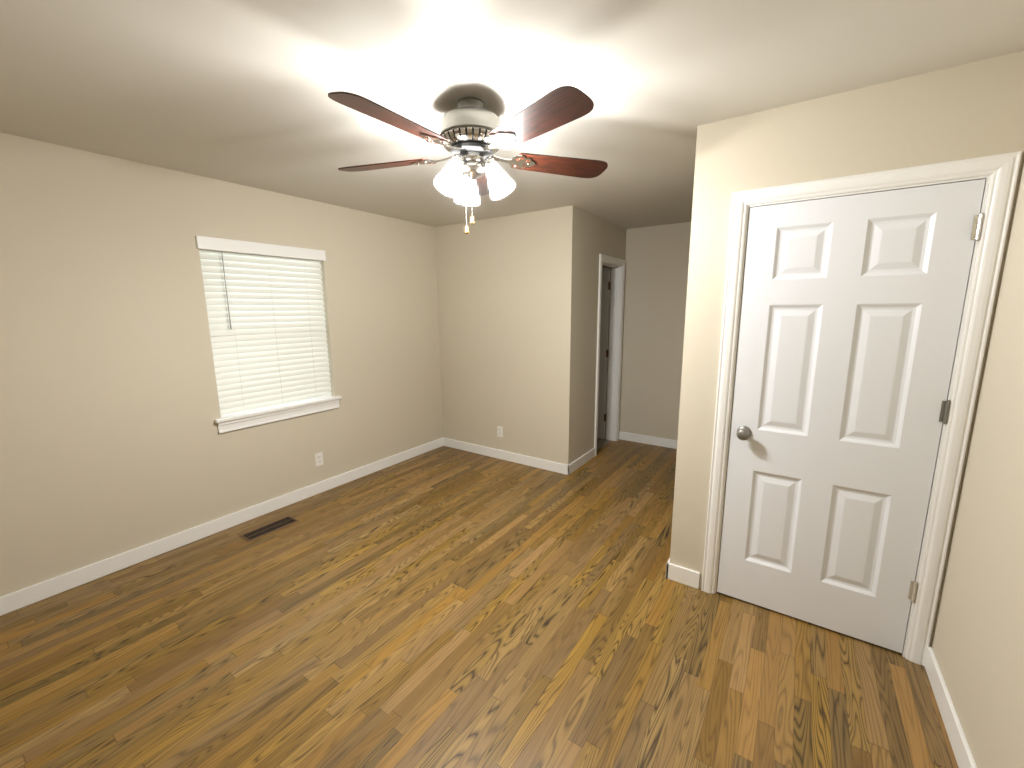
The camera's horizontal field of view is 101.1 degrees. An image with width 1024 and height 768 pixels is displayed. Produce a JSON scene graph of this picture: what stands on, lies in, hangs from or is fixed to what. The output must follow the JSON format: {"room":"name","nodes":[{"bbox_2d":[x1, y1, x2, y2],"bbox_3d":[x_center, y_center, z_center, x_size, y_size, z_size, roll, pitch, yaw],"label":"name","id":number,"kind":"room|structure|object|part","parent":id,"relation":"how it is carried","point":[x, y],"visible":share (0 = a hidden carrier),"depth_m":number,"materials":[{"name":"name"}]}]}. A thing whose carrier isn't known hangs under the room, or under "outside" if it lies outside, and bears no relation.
{"room":"empty bedroom","nodes":[
{"label":"empty bedroom","id":0,"kind":"room"},
{"bbox_2d":[0,132,442,596],"bbox_3d":[-1.696,-0.269,3.564,0.120,2.440,5.906,6,12,34],"label":"wall","id":1,"kind":"structure","parent":0,"point":[113,442],"depth_m":2.64,"materials":[{"name":"beige paint"}]},
{"bbox_2d":[0,437,443,615],"bbox_3d":[-2.013,0.990,3.181,0.014,0.098,4.314,6,12,34],"label":"baseboard","id":2,"kind":"structure","parent":1,"relation":"attached to","point":[110,565],"depth_m":2.85,"materials":[{"name":"white wood"}]},
{"bbox_2d":[199,249,339,432],"bbox_3d":[-1.853,-0.386,3.279,0.132,1.343,0.950,6,12,34],"label":"window blind","id":3,"kind":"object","parent":1,"relation":"in","point":[252,307],"depth_m":3.22,"materials":[{"name":"white plastic"}]},
{"bbox_3d":[-1.845,0.173,3.375,0.026,0.017,0.874,6,12,34],"label":"window blind bottom rail","id":4,"kind":"part","parent":3,"relation":"part of","materials":[{"name":"white plastic"}]},
{"bbox_3d":[-1.804,0.240,3.358,0.024,0.081,0.950,6,12,34],"label":"window apron","id":5,"kind":"part","parent":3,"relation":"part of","materials":[{"name":"white wood"}]},
{"bbox_2d":[214,396,341,422],"bbox_3d":[-1.827,0.186,3.364,0.110,0.024,0.980,6,12,34],"label":"window sill","id":6,"kind":"structure","parent":1,"relation":"attached to","point":[262,411],"depth_m":3.27,"materials":[{"name":"white wood"}]},
{"bbox_2d":[315,452,322,466],"bbox_3d":[-1.667,0.651,3.646,0.008,0.115,0.070,6,12,34],"label":"outlet","id":7,"kind":"object","parent":1,"relation":"attached to","point":[318,461],"visible":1,"depth_m":3.64,"materials":[{"name":"white plastic"}]},
{"bbox_2d":[0,438,958,767],"bbox_3d":[-0.007,1.149,2.652,4.186,0.062,5.906,6,12,34],"label":"floor","id":8,"kind":"structure","parent":0,"point":[444,607],"depth_m":1.95,"materials":[{"name":"brown wood"}]},
{"bbox_2d":[239,516,298,541],"bbox_3d":[-1.768,1.053,3.081,0.144,0.004,0.360,6,12,34],"label":"floor vent","id":9,"kind":"object","parent":8,"relation":"in","point":[255,534],"visible":1,"depth_m":3.06,"materials":[{"name":"brown metal"}]},
{"bbox_2d":[435,205,578,464],"bbox_3d":[-0.108,-0.416,4.332,1.625,2.440,0.120,6,12,34],"label":"wall","id":10,"kind":"structure","parent":0,"point":[507,297],"depth_m":4.18,"materials":[{"name":"beige paint"}]},
{"bbox_2d":[497,426,502,436],"bbox_3d":[-0.126,0.500,4.433,0.070,0.115,0.008,6,12,34],"label":"outlet","id":11,"kind":"object","parent":10,"relation":"attached to","point":[499,431],"visible":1,"depth_m":4.43,"materials":[{"name":"white plastic"}]},
{"bbox_2d":[444,438,571,474],"bbox_3d":[-0.119,0.749,4.470,1.609,0.098,0.014,6,12,34],"label":"baseboard","id":12,"kind":"structure","parent":10,"relation":"attached to","point":[561,468],"depth_m":4.39,"materials":[{"name":"white wood"}]},
{"bbox_2d":[0,0,1023,228],"bbox_3d":[-0.025,-1.332,2.214,4.186,0.100,5.906,6,12,34],"label":"ceiling","id":13,"kind":"structure","parent":0,"point":[235,91],"depth_m":1.60,"materials":[{"name":"white paint"}]},
{"bbox_2d":[328,86,607,233],"bbox_3d":[-0.205,-0.936,1.826,1.287,0.542,1.231,6,12,34],"label":"ceiling fan","id":14,"kind":"object","parent":13,"relation":"hanging from","point":[473,136],"visible":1,"depth_m":1.75,"materials":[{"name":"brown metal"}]},
{"label":"blade","id":15,"kind":"part","parent":14,"relation":"part of","materials":[{"name":"brown wood"}]},
{"bbox_3d":[-0.422,-0.942,1.502,0.154,0.006,0.463,20,19,30],"label":"blade","id":16,"kind":"part","parent":14,"relation":"part of","materials":[{"name":"brown wood"}]},
{"label":"blade","id":17,"kind":"part","parent":14,"relation":"part of","materials":[{"name":"brown wood"}]},
{"bbox_3d":[0.235,-1.035,2.002,0.463,0.006,0.154,-4,-1,-19],"label":"blade","id":18,"kind":"part","parent":14,"relation":"part of","materials":[{"name":"brown wood"}]},
{"bbox_2d":[574,208,626,460],"bbox_3d":[0.895,-0.447,4.464,0.120,2.440,1.232,6,12,34],"label":"wall","id":19,"kind":"structure","parent":0,"point":[597,235],"depth_m":4.13,"materials":[{"name":"beige paint"}]},
{"bbox_2d":[572,448,594,472],"bbox_3d":[0.712,0.777,4.276,0.014,0.098,0.585,6,12,34],"label":"baseboard","id":20,"kind":"structure","parent":19,"relation":"attached to","point":[576,464],"depth_m":4.27,"materials":[{"name":"white wood"}]},
{"bbox_2d":[597,267,610,438],"bbox_3d":[0.883,-0.351,5.082,0.568,2.012,0.045,6,12,34],"label":"door","id":21,"kind":"structure","parent":19,"relation":"in","point":[605,295],"depth_m":4.93,"materials":[{"name":"white wood"}]},
{"bbox_3d":[1.113,-0.357,4.922,0.012,1.629,0.045,6,12,34],"label":"door side hinges","id":22,"kind":"part","parent":21,"relation":"part of","materials":[{"name":"white wood"}]},
{"bbox_2d":[594,254,625,456],"bbox_3d":[1.023,-0.312,4.677,0.155,2.100,0.710,6,12,34],"label":"door frame","id":23,"kind":"structure","parent":19,"relation":"attached to","point":[610,259],"depth_m":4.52,"materials":[{"name":"white wood"}]},
{"bbox_2d":[602,222,690,439],"bbox_3d":[1.612,-0.509,4.787,4.186,2.440,0.120,6,12,34],"label":"wall","id":24,"kind":"structure","parent":0,"point":[656,273],"depth_m":4.72,"materials":[{"name":"beige paint"}]},
{"bbox_2d":[619,431,676,448],"bbox_3d":[2.255,0.729,4.485,2.321,0.098,0.014,6,12,34],"label":"baseboard","id":25,"kind":"structure","parent":24,"relation":"attached to","point":[657,441],"depth_m":4.92,"materials":[{"name":"white wood"}]},
{"bbox_2d":[670,51,1023,645],"bbox_3d":[1.408,-0.017,2.012,1.111,2.440,0.120,6,12,34],"label":"wall","id":26,"kind":"structure","parent":0,"point":[969,110],"depth_m":1.85,"materials":[{"name":"beige paint"}]},
{"bbox_2d":[668,558,699,578],"bbox_3d":[1.441,1.125,2.279,1.109,0.098,0.014,6,12,34],"label":"baseboard","id":27,"kind":"structure","parent":26,"relation":"attached to","point":[692,574],"depth_m":2.41,"materials":[{"name":"white wood"}]},
{"bbox_2d":[717,179,985,652],"bbox_3d":[1.443,0.199,1.938,0.779,2.017,0.102,6,12,34],"label":"closet door","id":28,"kind":"structure","parent":26,"relation":"in","point":[851,312],"depth_m":1.91,"materials":[{"name":"white wood"}]},
{"bbox_3d":[1.164,0.251,2.119,0.066,0.066,0.067,6,12,34],"label":"knob","id":29,"kind":"part","parent":28,"relation":"part of","materials":[{"name":"silver metal"}]},
{"bbox_2d":[701,151,1021,665],"bbox_3d":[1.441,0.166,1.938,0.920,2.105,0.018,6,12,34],"label":"trim","id":30,"kind":"structure","parent":26,"relation":"attached to","point":[1002,170],"depth_m":1.75,"materials":[{"name":"white wood"}]},
{"bbox_2d":[931,160,1023,767],"bbox_3d":[1.664,0.106,1.306,0.120,2.440,5.906,6,12,34],"label":"wall","id":31,"kind":"structure","parent":0,"point":[977,645],"depth_m":1.44,"materials":[{"name":"beige paint"}]},
{"bbox_2d":[924,645,976,767],"bbox_3d":[0.937,1.432,0.565,0.014,0.098,3.191,6,12,34],"label":"baseboard","id":32,"kind":"structure","parent":31,"relation":"attached to","point":[962,752],"depth_m":1.57,"materials":[{"name":"white wood"}]},
{"bbox_3d":[-1.857,-1.021,3.166,0.058,0.047,0.880,6,12,34],"label":"blind headrail","id":33,"kind":"object","parent":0,"visible":0},
{"bbox_2d":[221,252,231,328],"bbox_3d":[-1.998,-0.649,2.950,0.009,0.530,0.009,6,12,34],"label":"blind wand","id":34,"kind":"object","parent":33,"relation":"hanging from","point":[226,292],"visible":0.96,"depth_m":2.95,"materials":[{"name":"grey"}]},
{"bbox_2d":[225,253,244,412],"bbox_3d":[-1.988,-0.368,3.025,0.002,1.178,0.002,6,12,34],"label":"blind cord","id":35,"kind":"object","parent":33,"relation":"hanging from","point":[225,253],"depth_m":3.02,"materials":[{"name":"white fabric"}]},
{"bbox_2d":[195,235,325,260],"bbox_3d":[-1.820,-1.000,3.144,0.032,0.083,0.914,6,12,34],"label":"blind valance","id":36,"kind":"object","parent":33,"relation":"attached to","point":[221,244],"visible":1,"depth_m":3.07,"materials":[{"name":"white wood"}]},
{"bbox_2d":[268,263,282,399],"bbox_3d":[-1.827,-0.410,3.256,0.002,1.178,0.002,6,12,34],"label":"blind cord","id":37,"kind":"object","parent":33,"relation":"hanging from","point":[275,330],"depth_m":3.26,"materials":[{"name":"white fabric"}]},
{"bbox_2d":[304,260,316,396],"bbox_3d":[-1.667,-0.453,3.488,0.002,1.178,0.002,6,12,34],"label":"blind cord","id":38,"kind":"object","parent":33,"relation":"hanging from","point":[304,260],"depth_m":3.49,"materials":[{"name":"white fabric"}]}
]}

